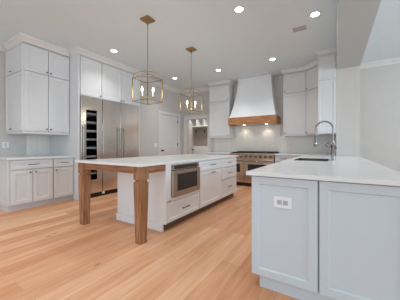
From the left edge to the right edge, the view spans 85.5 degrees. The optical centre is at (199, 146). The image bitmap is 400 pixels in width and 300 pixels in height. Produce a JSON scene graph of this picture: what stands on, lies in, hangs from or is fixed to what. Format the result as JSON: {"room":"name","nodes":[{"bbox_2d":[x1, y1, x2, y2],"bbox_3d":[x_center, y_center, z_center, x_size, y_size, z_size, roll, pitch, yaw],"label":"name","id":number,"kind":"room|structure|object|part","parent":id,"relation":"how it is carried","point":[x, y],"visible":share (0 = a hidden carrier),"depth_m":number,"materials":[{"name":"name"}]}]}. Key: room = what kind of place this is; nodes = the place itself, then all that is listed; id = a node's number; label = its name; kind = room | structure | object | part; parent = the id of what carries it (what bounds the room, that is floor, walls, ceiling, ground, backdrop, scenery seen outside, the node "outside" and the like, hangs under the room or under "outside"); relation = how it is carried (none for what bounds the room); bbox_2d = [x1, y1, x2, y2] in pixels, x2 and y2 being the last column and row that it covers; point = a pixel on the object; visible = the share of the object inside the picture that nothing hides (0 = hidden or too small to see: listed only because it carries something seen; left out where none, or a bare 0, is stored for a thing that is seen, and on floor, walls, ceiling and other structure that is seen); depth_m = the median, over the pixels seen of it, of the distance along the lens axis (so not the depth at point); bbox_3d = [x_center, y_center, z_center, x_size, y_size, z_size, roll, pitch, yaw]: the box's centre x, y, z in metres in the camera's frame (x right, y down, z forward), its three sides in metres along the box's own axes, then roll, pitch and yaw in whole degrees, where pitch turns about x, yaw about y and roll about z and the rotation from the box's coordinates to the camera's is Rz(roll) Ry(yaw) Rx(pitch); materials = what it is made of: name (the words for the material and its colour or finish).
{"room":"kitchen","nodes":[
{"label":"kitchen","id":0,"kind":"room"},
{"bbox_2d":[0,51,36,155],"bbox_3d":[-4.862,-0.445,2.965,0.150,3.120,8.315,0,0,32],"label":"wall","id":1,"kind":"structure","parent":0,"point":[17,143],"depth_m":4.34,"materials":[{"name":"beige paint"}]},
{"bbox_2d":[0,43,6,51],"bbox_3d":[-5.360,-1.948,1.940,0.085,0.115,5.648,0,0,32],"label":"trim","id":2,"kind":"structure","parent":1,"relation":"attached to","point":[2,48],"depth_m":4.29,"materials":[{"name":"white paint"}]},
{"bbox_2d":[2,142,8,147],"bbox_3d":[-3.910,-0.022,4.348,0.010,0.115,0.100,0,0,32],"label":"electrical outlet","id":3,"kind":"object","parent":1,"relation":"attached to","point":[4,144],"visible":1,"depth_m":4.34,"materials":[{"name":"white plastic"}]},
{"bbox_2d":[5,42,69,135],"bbox_3d":[-3.339,-1.120,4.450,0.868,1.766,0.852,0,0,32],"label":"upper cabinet","id":4,"kind":"object","parent":1,"relation":"attached to","point":[36,78],"visible":1,"depth_m":4.19,"materials":[{"name":"white paint"}]},
{"bbox_3d":[-3.556,-1.631,4.140,0.787,0.479,0.034,0,0,32],"label":"door","id":5,"kind":"part","parent":4,"relation":"part of","materials":[{"name":"white paint"}]},
{"bbox_3d":[-3.556,-0.833,4.140,0.787,1.095,0.034,0,0,32],"label":"door","id":6,"kind":"part","parent":4,"relation":"part of","materials":[{"name":"white paint"}]},
{"bbox_3d":[-3.101,-1.631,4.102,0.034,0.479,0.384,0,0,32],"label":"door","id":7,"kind":"part","parent":4,"relation":"part of","materials":[{"name":"white paint"}]},
{"bbox_3d":[-3.101,-0.833,4.102,0.034,1.095,0.384,0,0,32],"label":"door","id":8,"kind":"part","parent":4,"relation":"part of","materials":[{"name":"white paint"}]},
{"bbox_2d":[2,32,70,56],"bbox_3d":[-3.288,-1.948,4.399,0.835,0.115,0.885,0,0,32],"label":"trim","id":9,"kind":"structure","parent":4,"relation":"attached to","point":[19,38],"depth_m":4.11,"materials":[{"name":"white paint"}]},
{"bbox_3d":[-3.340,-0.253,4.478,0.837,0.032,0.804,0,0,32],"label":"light rail","id":10,"kind":"part","parent":4,"relation":"part of","materials":[{"name":"white paint"}]},
{"bbox_3d":[-2.893,-1.631,4.438,0.034,0.479,0.390,0,0,32],"label":"door","id":11,"kind":"part","parent":4,"relation":"part of","materials":[{"name":"white paint"}]},
{"bbox_3d":[-2.893,-0.833,4.438,0.034,1.095,0.390,0,0,32],"label":"door","id":12,"kind":"part","parent":4,"relation":"part of","materials":[{"name":"white paint"}]},
{"bbox_2d":[26,135,50,154],"bbox_3d":[-3.604,-0.018,4.839,0.012,0.436,0.466,0,0,32],"label":"backsplash","id":13,"kind":"structure","parent":1,"relation":"attached to","point":[35,145],"depth_m":4.83,"materials":[{"name":"tile"}]},
{"bbox_2d":[0,185,298,299],"bbox_3d":[0.977,1.165,2.336,13.200,0.100,13.400,0,0,32],"label":"floor","id":14,"kind":"structure","parent":0,"point":[46,253],"depth_m":2.17,"materials":[{"name":"brown wood"}]},
{"bbox_2d":[0,158,52,211],"bbox_3d":[-3.426,0.673,4.142,1.042,0.883,0.684,0,0,32],"label":"base cabinet","id":15,"kind":"object","parent":14,"relation":"on","point":[24,183],"visible":0.97,"depth_m":3.81,"materials":[{"name":"white paint"}]},
{"bbox_3d":[-3.463,0.625,3.773,0.600,0.770,0.018,0,0,32],"label":"panel","id":16,"kind":"part","parent":15,"relation":"part of","materials":[{"name":"white paint"}]},
{"bbox_3d":[-3.107,0.712,3.770,0.034,0.583,0.306,0,0,32],"label":"door","id":17,"kind":"part","parent":15,"relation":"part of","materials":[{"name":"white paint"}]},
{"bbox_3d":[-3.021,0.327,3.909,0.034,0.147,0.633,0,0,32],"label":"drawer","id":18,"kind":"part","parent":15,"relation":"part of","materials":[{"name":"white paint"}]},
{"bbox_2d":[0,155,74,159],"bbox_3d":[-3.334,0.216,4.303,1.033,0.030,1.097,0,0,32],"label":"countertop","id":19,"kind":"structure","parent":15,"relation":"on","point":[27,156],"depth_m":4.20,"materials":[{"name":"white stone"}]},
{"bbox_3d":[-2.938,0.712,4.043,0.034,0.583,0.318,0,0,32],"label":"door","id":20,"kind":"part","parent":15,"relation":"part of","materials":[{"name":"white paint"}]},
{"bbox_2d":[51,157,73,202],"bbox_3d":[-3.143,0.673,4.600,1.042,0.883,0.388,0,0,32],"label":"base cabinet","id":21,"kind":"object","parent":14,"relation":"on","point":[63,168],"visible":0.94,"depth_m":4.34,"materials":[{"name":"white paint"}]},
{"bbox_3d":[-2.745,0.327,4.353,0.034,0.147,0.372,0,0,32],"label":"drawer","id":22,"kind":"part","parent":21,"relation":"part of","materials":[{"name":"white paint"}]},
{"bbox_3d":[-2.745,0.712,4.353,0.034,0.583,0.372,0,0,32],"label":"door","id":23,"kind":"part","parent":21,"relation":"part of","materials":[{"name":"white paint"}]},
{"bbox_2d":[51,54,79,199],"bbox_3d":[-2.981,-0.444,4.753,1.156,3.118,0.036,0,0,32],"label":"panel","id":24,"kind":"object","parent":14,"relation":"on","point":[69,145],"visible":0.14,"depth_m":4.53,"materials":[{"name":"white paint"}]},
{"bbox_2d":[80,95,101,197],"bbox_3d":[-2.572,0.033,4.812,0.717,2.165,0.478,0,0,32],"label":"wine refrigerator","id":25,"kind":"object","parent":14,"relation":"on","point":[90,107],"visible":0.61,"depth_m":4.68,"materials":[{"name":"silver metal"}]},
{"bbox_3d":[-2.395,-0.040,4.481,0.067,0.810,0.023,0,0,32],"label":"handle","id":26,"kind":"part","parent":25,"relation":"part of","materials":[{"name":"silver metal"}]},
{"bbox_2d":[80,55,101,98],"bbox_3d":[-2.711,-1.534,4.897,0.931,0.938,0.488,0,0,32],"label":"upper cabinet","id":27,"kind":"object","parent":25,"relation":"on","point":[90,69],"visible":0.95,"depth_m":4.66,"materials":[{"name":"white paint"}]},
{"bbox_3d":[-2.349,-0.025,4.666,0.010,1.500,0.250,0,0,32],"label":"glass","id":28,"kind":"part","parent":25,"relation":"part of","materials":[{"name":"black glass"}]},
{"bbox_2d":[101,100,138,194],"bbox_3d":[-2.158,0.033,5.480,0.717,2.165,1.070,0,0,32],"label":"refrigerator","id":29,"kind":"object","parent":14,"relation":"on","point":[120,122],"visible":0.59,"depth_m":5.18,"materials":[{"name":"silver metal"}]},
{"bbox_3d":[-2.090,-0.018,5.088,0.055,2.065,0.468,0,0,32],"label":"door","id":30,"kind":"part","parent":29,"relation":"part of","materials":[{"name":"metal"}]},
{"bbox_3d":[-1.942,-0.040,5.211,0.067,0.810,0.023,0,0,32],"label":"handle","id":31,"kind":"part","parent":29,"relation":"part of","materials":[{"name":"silver metal"}]},
{"bbox_2d":[101,62,138,106],"bbox_3d":[-2.296,-1.534,5.566,0.931,0.938,1.080,0,0,32],"label":"upper cabinet","id":32,"kind":"object","parent":29,"relation":"on","point":[116,83],"visible":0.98,"depth_m":5.28,"materials":[{"name":"white paint"}]},
{"bbox_3d":[-2.084,-1.472,5.116,0.034,0.797,0.528,0,0,32],"label":"door","id":33,"kind":"part","parent":32,"relation":"part of","materials":[{"name":"white paint"}]},
{"bbox_3d":[-1.800,-1.472,5.574,0.034,0.797,0.532,0,0,32],"label":"door","id":34,"kind":"part","parent":32,"relation":"part of","materials":[{"name":"white paint"}]},
{"bbox_3d":[-1.884,-0.040,5.304,0.067,0.810,0.023,0,0,32],"label":"handle","id":35,"kind":"part","parent":29,"relation":"part of","materials":[{"name":"silver metal"}]},
{"bbox_3d":[-1.808,-0.018,5.544,0.055,2.065,0.592,0,0,32],"label":"door","id":36,"kind":"part","parent":29,"relation":"part of","materials":[{"name":"metal"}]},
{"bbox_2d":[78,163,164,244],"bbox_3d":[-0.464,0.674,3.934,1.271,0.882,2.793,0,0,32],"label":"frame","id":37,"kind":"object","parent":14,"relation":"on","point":[140,174],"visible":0.74,"depth_m":2.52,"materials":[{"name":"brown wood"}]},
{"bbox_3d":[-1.654,0.674,3.102,0.125,0.882,0.125,0,0,32],"label":"leg","id":38,"kind":"part","parent":37,"relation":"part of","materials":[{"name":"brown wood"}]},
{"bbox_3d":[-0.680,0.674,2.498,0.125,0.882,0.125,0,0,32],"label":"leg","id":39,"kind":"part","parent":37,"relation":"part of","materials":[{"name":"brown wood"}]},
{"bbox_2d":[138,77,139,156],"bbox_3d":[-2.128,-0.444,6.128,1.156,3.118,0.050,0,0,32],"label":"panel","id":40,"kind":"object","parent":14,"relation":"on","point":[139,77],"visible":0.04,"depth_m":5.83,"materials":[{"name":"white paint"}]},
{"bbox_2d":[116,161,199,231],"bbox_3d":[-0.622,0.673,3.377,1.008,0.883,0.843,0,0,32],"label":"base cabinet","id":41,"kind":"object","parent":14,"relation":"on","point":[164,211],"visible":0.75,"depth_m":2.95,"materials":[{"name":"white paint"}]},
{"bbox_3d":[-0.874,1.066,3.056,0.917,0.098,0.032,0,0,32],"label":"board","id":42,"kind":"part","parent":41,"relation":"part of","materials":[{"name":"white paint"}]},
{"bbox_3d":[-0.842,0.624,3.044,0.960,0.783,0.019,0,0,32],"label":"panel","id":43,"kind":"part","parent":41,"relation":"part of","materials":[{"name":"white paint"}]},
{"bbox_2d":[75,154,237,166],"bbox_3d":[-0.455,0.216,3.939,1.305,0.030,2.873,0,0,32],"label":"countertop","id":44,"kind":"structure","parent":41,"relation":"on","point":[166,159],"depth_m":3.23,"materials":[{"name":"white stone"}]},
{"bbox_3d":[-0.231,0.875,3.151,0.034,0.264,0.785,0,0,32],"label":"drawer","id":45,"kind":"part","parent":41,"relation":"part of","materials":[{"name":"white paint"}]},
{"bbox_2d":[171,162,199,197],"bbox_3d":[-0.423,0.470,3.299,0.585,0.434,0.670,0,0,32],"label":"microwave","id":46,"kind":"object","parent":41,"relation":"in","point":[185,178],"visible":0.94,"depth_m":3.09,"materials":[{"name":"metal"}]},
{"bbox_3d":[-0.207,0.286,3.165,0.031,0.067,0.669,0,0,32],"label":"control panel","id":47,"kind":"part","parent":46,"relation":"part of","materials":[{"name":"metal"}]},
{"bbox_2d":[196,159,220,213],"bbox_3d":[-0.192,0.673,4.059,0.996,0.883,0.768,0,0,32],"label":"base cabinet","id":48,"kind":"object","parent":14,"relation":"on","point":[210,170],"visible":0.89,"depth_m":3.78,"materials":[{"name":"white paint"}]},
{"bbox_3d":[0.186,0.716,3.825,0.034,0.582,0.756,0,0,32],"label":"door","id":49,"kind":"part","parent":48,"relation":"part of","materials":[{"name":"white paint"}]},
{"bbox_3d":[0.186,0.329,3.825,0.034,0.157,0.756,0,0,32],"label":"drawer","id":50,"kind":"part","parent":48,"relation":"part of","materials":[{"name":"white paint"}]},
{"bbox_2d":[218,157,235,202],"bbox_3d":[0.215,0.673,4.716,0.996,0.883,0.775,0,0,32],"label":"base cabinet","id":51,"kind":"object","parent":14,"relation":"on","point":[228,168],"visible":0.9,"depth_m":4.43,"materials":[{"name":"white paint"}]},
{"bbox_3d":[0.594,0.333,4.482,0.034,0.165,0.764,0,0,32],"label":"drawer","id":52,"kind":"part","parent":51,"relation":"part of","materials":[{"name":"white paint"}]},
{"bbox_3d":[0.594,0.838,4.482,0.034,0.338,0.764,0,0,32],"label":"drawer","id":53,"kind":"part","parent":51,"relation":"part of","materials":[{"name":"white paint"}]},
{"bbox_3d":[0.594,0.542,4.482,0.034,0.222,0.764,0,0,32],"label":"drawer","id":54,"kind":"part","parent":51,"relation":"part of","materials":[{"name":"white paint"}]},
{"bbox_2d":[230,151,278,185],"bbox_3d":[1.528,0.634,6.146,1.234,0.962,0.703,0,0,32],"label":"range","id":55,"kind":"object","parent":14,"relation":"on","point":[246,160],"visible":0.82,"depth_m":5.95,"materials":[{"name":"metal"}]},
{"bbox_3d":[1.051,0.667,6.140,0.417,0.625,0.044,0,0,32],"label":"oven door","id":56,"kind":"part","parent":55,"relation":"part of","materials":[{"name":"metal"}]},
{"bbox_3d":[1.547,1.065,6.177,1.190,0.099,0.470,0,0,32],"label":"kick plate","id":57,"kind":"part","parent":55,"relation":"part of","materials":[{"name":"black metal"}]},
{"bbox_3d":[1.393,0.278,5.928,1.230,0.125,0.044,0,0,32],"label":"control panel","id":58,"kind":"part","parent":55,"relation":"part of","materials":[{"name":"metal"}]},
{"bbox_2d":[230,153,277,153],"bbox_3d":[1.541,0.206,6.168,1.234,0.018,0.632,0,0,32],"label":"cooktop","id":59,"kind":"object","parent":55,"relation":"in","point":[230,153],"depth_m":5.86,"materials":[{"name":"metal"}]},
{"bbox_3d":[1.573,0.667,5.816,0.797,0.625,0.044,0,0,32],"label":"oven door","id":60,"kind":"part","parent":55,"relation":"part of","materials":[{"name":"metal"}]},
{"bbox_2d":[275,155,297,162],"bbox_3d":[2.391,0.673,5.663,0.715,0.883,0.648,0,0,32],"label":"base cabinet","id":61,"kind":"object","parent":14,"relation":"on","point":[278,158],"visible":0.17,"depth_m":5.50,"materials":[{"name":"white paint"}]},
{"bbox_2d":[252,176,399,299],"bbox_3d":[1.200,0.673,2.092,0.967,0.883,1.450,0,0,32],"label":"base cabinet","id":62,"kind":"object","parent":14,"relation":"on","point":[337,240],"visible":0.95,"depth_m":1.45,"materials":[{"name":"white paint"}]},
{"bbox_2d":[274,196,291,208],"bbox_3d":[0.613,0.420,1.607,0.128,0.082,0.010,0,0,32],"label":"electrical outlet","id":63,"kind":"object","parent":62,"relation":"attached to","point":[280,202],"visible":1,"depth_m":1.60,"materials":[{"name":"white plastic"}]},
{"bbox_3d":[0.618,0.625,1.619,0.464,0.772,0.034,0,0,32],"label":"door","id":64,"kind":"part","parent":62,"relation":"part of","materials":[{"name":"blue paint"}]},
{"bbox_2d":[246,153,399,185],"bbox_3d":[1.746,0.216,3.655,1.745,0.030,4.743,0,0,32],"label":"countertop","id":65,"kind":"structure","parent":62,"relation":"on","point":[348,169],"depth_m":1.78,"materials":[{"name":"white stone"}]},
{"bbox_2d":[294,158,328,160],"bbox_3d":[1.703,0.325,3.292,0.449,0.244,0.754,0,0,32],"label":"sink","id":66,"kind":"object","parent":65,"relation":"in","point":[300,159],"visible":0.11,"depth_m":3.60,"materials":[{"name":"metal"}]},
{"bbox_2d":[314,121,336,160],"bbox_3d":[1.782,-0.083,3.084,0.288,0.567,0.059,0,0,32],"label":"faucet","id":67,"kind":"object","parent":65,"relation":"on","point":[332,146],"visible":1,"depth_m":3.03,"materials":[{"name":"silver metal"}]},
{"bbox_3d":[1.030,0.625,1.364,0.482,0.772,0.034,0,0,32],"label":"door","id":68,"kind":"part","parent":62,"relation":"part of","materials":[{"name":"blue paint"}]},
{"bbox_3d":[0.661,0.674,6.736,0.845,0.883,0.648,0,0,32],"label":"base cabinet","id":69,"kind":"object","parent":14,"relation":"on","visible":0},
{"bbox_2d":[204,152,231,153],"bbox_3d":[0.651,0.216,6.746,0.877,0.030,0.643,0,0,32],"label":"countertop","id":70,"kind":"structure","parent":69,"relation":"on","point":[206,152],"depth_m":6.76,"materials":[{"name":"white stone"}]},
{"bbox_2d":[140,81,181,156],"bbox_3d":[-1.293,-0.445,7.072,0.150,3.120,2.422,0,0,32],"label":"wall","id":71,"kind":"structure","parent":0,"point":[172,101],"depth_m":6.69,"materials":[{"name":"beige paint"}]},
{"bbox_2d":[68,46,144,75],"bbox_3d":[-2.122,-1.948,5.178,0.315,0.115,1.835,0,0,32],"label":"trim","id":72,"kind":"structure","parent":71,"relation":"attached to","point":[75,50],"depth_m":4.84,"materials":[{"name":"white paint"}]},
{"bbox_2d":[158,110,179,155],"bbox_3d":[-1.031,-0.013,7.340,0.122,2.255,1.130,0,0,32],"label":"door","id":73,"kind":"structure","parent":71,"relation":"in","point":[168,126],"depth_m":7.34,"materials":[{"name":"white paint"}]},
{"bbox_2d":[140,76,208,94],"bbox_3d":[-0.700,-1.948,6.623,1.330,0.115,2.279,0,0,32],"label":"trim","id":74,"kind":"structure","parent":71,"relation":"attached to","point":[142,78],"depth_m":7.32,"materials":[{"name":"white paint"}]},
{"bbox_2d":[192,119,206,153],"bbox_3d":[0.399,-0.445,8.424,3.800,3.120,1.660,0,0,32],"label":"wall","id":75,"kind":"structure","parent":0,"point":[202,120],"depth_m":9.70,"materials":[{"name":"beige paint"}]},
{"bbox_2d":[183,114,209,153],"bbox_3d":[-0.261,0.018,7.916,0.664,2.195,1.648,0,0,-23],"label":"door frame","id":76,"kind":"structure","parent":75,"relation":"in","point":[186,118],"depth_m":7.83,"materials":[{"name":"white paint"}]},
{"bbox_2d":[189,119,206,153],"bbox_3d":[0.259,-0.223,9.147,1.500,2.075,0.360,0,0,32],"label":"locker","id":77,"kind":"object","parent":75,"relation":"attached to","point":[200,134],"visible":0.34,"depth_m":9.46,"materials":[{"name":"white paint"}]},
{"bbox_3d":[0.337,0.405,9.273,1.500,0.820,0.037,0,0,32],"label":"rail","id":78,"kind":"part","parent":77,"relation":"part of","materials":[{"name":"white paint"}]},
{"bbox_2d":[0,0,399,90],"bbox_3d":[0.977,-2.055,2.336,13.200,0.100,13.400,0,0,32],"label":"ceiling","id":79,"kind":"structure","parent":0,"point":[242,44],"depth_m":3.75,"materials":[{"name":"paint"}]},
{"bbox_2d":[132,15,162,104],"bbox_3d":[-0.826,-1.350,3.412,0.334,1.309,0.335,0,0,32],"label":"lantern pendant","id":80,"kind":"object","parent":79,"relation":"hanging from","point":[146,19],"visible":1,"depth_m":3.40,"materials":[{"name":"gold metal"}]},
{"bbox_3d":[-0.826,-1.585,3.412,0.021,0.800,0.022,0,0,32],"label":"rod","id":81,"kind":"part","parent":80,"relation":"part of","materials":[{"name":"gold metal"}]},
{"bbox_2d":[180,47,201,113],"bbox_3d":[-0.182,-1.350,4.459,0.334,1.309,0.335,0,0,32],"label":"lantern pendant","id":82,"kind":"object","parent":79,"relation":"hanging from","point":[190,49],"visible":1,"depth_m":4.43,"materials":[{"name":"gold metal"}]},
{"bbox_2d":[233,5,244,12],"bbox_3d":[0.570,-2.000,3.161,0.176,0.008,0.176,0,0,32],"label":"recessed light","id":83,"kind":"object","parent":79,"relation":"in","point":[237,9],"visible":1,"depth_m":3.16,"materials":[{"name":"white paint"}]},
{"bbox_2d":[292,25,306,31],"bbox_3d":[1.699,-1.998,3.688,0.210,0.011,0.150,0,0,32],"label":"ceiling vent","id":84,"kind":"object","parent":79,"relation":"in","point":[303,27],"visible":1,"depth_m":3.67,"materials":[{"name":"white metal"}]},
{"bbox_2d":[309,10,321,17],"bbox_3d":[1.744,-2.000,3.280,0.176,0.008,0.176,0,0,32],"label":"recessed light","id":85,"kind":"object","parent":79,"relation":"in","point":[313,14],"visible":1,"depth_m":3.27,"materials":[{"name":"white"}]},
{"bbox_2d":[336,0,380,68],"bbox_3d":[0.486,-1.795,0.334,0.398,0.420,9.480,0,0,32],"label":"ceiling beam","id":86,"kind":"structure","parent":79,"relation":"attached to","point":[355,18],"depth_m":2.91,"materials":[{"name":"paint"}]},
{"bbox_2d":[182,75,296,153],"bbox_3d":[1.407,-0.445,6.740,4.788,3.120,0.140,0,0,32],"label":"wall","id":87,"kind":"structure","parent":0,"point":[202,102],"depth_m":7.41,"materials":[{"name":"beige paint"}]},
{"bbox_2d":[209,83,233,137],"bbox_3d":[0.682,-1.131,6.885,0.736,1.743,0.374,0,0,32],"label":"upper cabinet","id":88,"kind":"object","parent":87,"relation":"attached to","point":[221,97],"visible":0.99,"depth_m":6.76,"materials":[{"name":"white paint"}]},
{"bbox_3d":[0.599,-1.638,6.773,0.688,0.494,0.034,0,0,32],"label":"door","id":89,"kind":"part","parent":88,"relation":"part of","materials":[{"name":"white paint"}]},
{"bbox_3d":[0.599,-0.842,6.773,0.688,1.077,0.034,0,0,32],"label":"door","id":90,"kind":"part","parent":88,"relation":"part of","materials":[{"name":"white paint"}]},
{"bbox_2d":[207,80,234,86],"bbox_3d":[0.667,-1.962,6.883,0.802,0.085,0.392,0,0,32],"label":"trim","id":91,"kind":"structure","parent":88,"relation":"attached to","point":[224,81],"depth_m":6.72,"materials":[{"name":"white paint"}]},
{"bbox_2d":[228,74,279,126],"bbox_3d":[1.552,-1.312,6.242,1.366,1.383,0.550,0,0,32],"label":"range hood","id":92,"kind":"object","parent":87,"relation":"attached to","point":[255,101],"visible":1,"depth_m":6.12,"materials":[{"name":"white paint"}]},
{"bbox_2d":[214,124,335,153],"bbox_3d":[1.938,-0.207,6.320,3.434,0.815,0.012,0,0,32],"label":"backsplash","id":93,"kind":"structure","parent":87,"relation":"attached to","point":[261,137],"depth_m":6.27,"materials":[{"name":"tile"}]},
{"bbox_2d":[283,70,305,136],"bbox_3d":[2.523,-1.134,5.744,0.554,1.738,0.374,0,0,32],"label":"upper cabinet","id":94,"kind":"object","parent":87,"relation":"attached to","point":[294,83],"visible":0.92,"depth_m":5.61,"materials":[{"name":"white paint"}]},
{"bbox_3d":[2.531,-0.280,5.757,0.554,0.029,0.343,0,0,32],"label":"light rail","id":95,"kind":"part","parent":94,"relation":"part of","materials":[{"name":"white paint"}]},
{"bbox_3d":[2.453,-1.638,5.624,0.540,0.494,0.034,0,0,32],"label":"door","id":96,"kind":"part","parent":94,"relation":"part of","materials":[{"name":"white paint"}]},
{"bbox_3d":[2.453,-0.842,5.624,0.540,1.077,0.034,0,0,32],"label":"door","id":97,"kind":"part","parent":94,"relation":"part of","materials":[{"name":"white paint"}]},
{"bbox_2d":[281,47,335,73],"bbox_3d":[2.509,-1.962,5.215,0.454,0.085,1.742,0,0,-14],"label":"trim","id":98,"kind":"structure","parent":87,"relation":"attached to","point":[331,50],"depth_m":5.18,"materials":[{"name":"white paint"}]},
{"bbox_2d":[306,65,335,135],"bbox_3d":[2.957,-1.134,5.308,0.639,1.738,0.656,0,0,32],"label":"upper cabinet","id":99,"kind":"object","parent":87,"relation":"attached to","point":[311,73],"visible":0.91,"depth_m":5.27,"materials":[{"name":"white paint"}]},
{"bbox_3d":[2.734,-1.638,5.247,0.032,0.494,0.422,0,0,-13],"label":"door","id":100,"kind":"part","parent":99,"relation":"part of","materials":[{"name":"white paint"}]},
{"bbox_3d":[2.734,-0.842,5.247,0.032,1.077,0.422,0,0,-13],"label":"door","id":101,"kind":"part","parent":99,"relation":"part of","materials":[{"name":"white paint"}]},
{"bbox_3d":[2.966,-0.280,5.321,0.637,0.029,0.624,0,0,32],"label":"light rail","id":102,"kind":"part","parent":99,"relation":"part of","materials":[{"name":"white paint"}]},
{"bbox_2d":[336,66,359,155],"bbox_3d":[3.332,-0.445,4.923,0.398,3.120,1.320,0,0,32],"label":"wall","id":103,"kind":"structure","parent":0,"point":[347,79],"depth_m":4.36,"materials":[{"name":"beige paint"}]},
{"bbox_2d":[318,52,335,134],"bbox_3d":[2.781,-1.134,4.725,0.324,1.738,0.512,0,0,32],"label":"upper cabinet","id":104,"kind":"object","parent":103,"relation":"attached to","point":[326,63],"visible":0.95,"depth_m":4.52,"materials":[{"name":"white paint"}]},
{"bbox_3d":[2.781,-0.280,4.725,0.324,0.029,0.512,0,0,32],"label":"light rail","id":105,"kind":"part","parent":104,"relation":"part of","materials":[{"name":"white paint"}]},
{"bbox_3d":[2.650,-1.638,4.515,0.318,0.494,0.017,0,0,32],"label":"panel","id":106,"kind":"part","parent":104,"relation":"part of","materials":[{"name":"white paint"}]},
{"bbox_3d":[2.650,-0.840,4.515,0.318,1.080,0.017,0,0,32],"label":"panel","id":107,"kind":"part","parent":104,"relation":"part of","materials":[{"name":"white paint"}]},
{"bbox_2d":[360,63,399,171],"bbox_3d":[6.335,-0.445,3.920,5.764,3.120,0.140,0,0,32],"label":"wall","id":108,"kind":"structure","parent":0,"point":[379,86],"depth_m":5.11,"materials":[{"name":"beige paint"}]},
{"bbox_2d":[360,57,399,68],"bbox_3d":[6.190,-1.948,3.876,5.563,0.115,0.085,0,0,32],"label":"trim","id":109,"kind":"structure","parent":108,"relation":"attached to","point":[393,60],"depth_m":5.08,"materials":[{"name":"white paint"}]}
]}

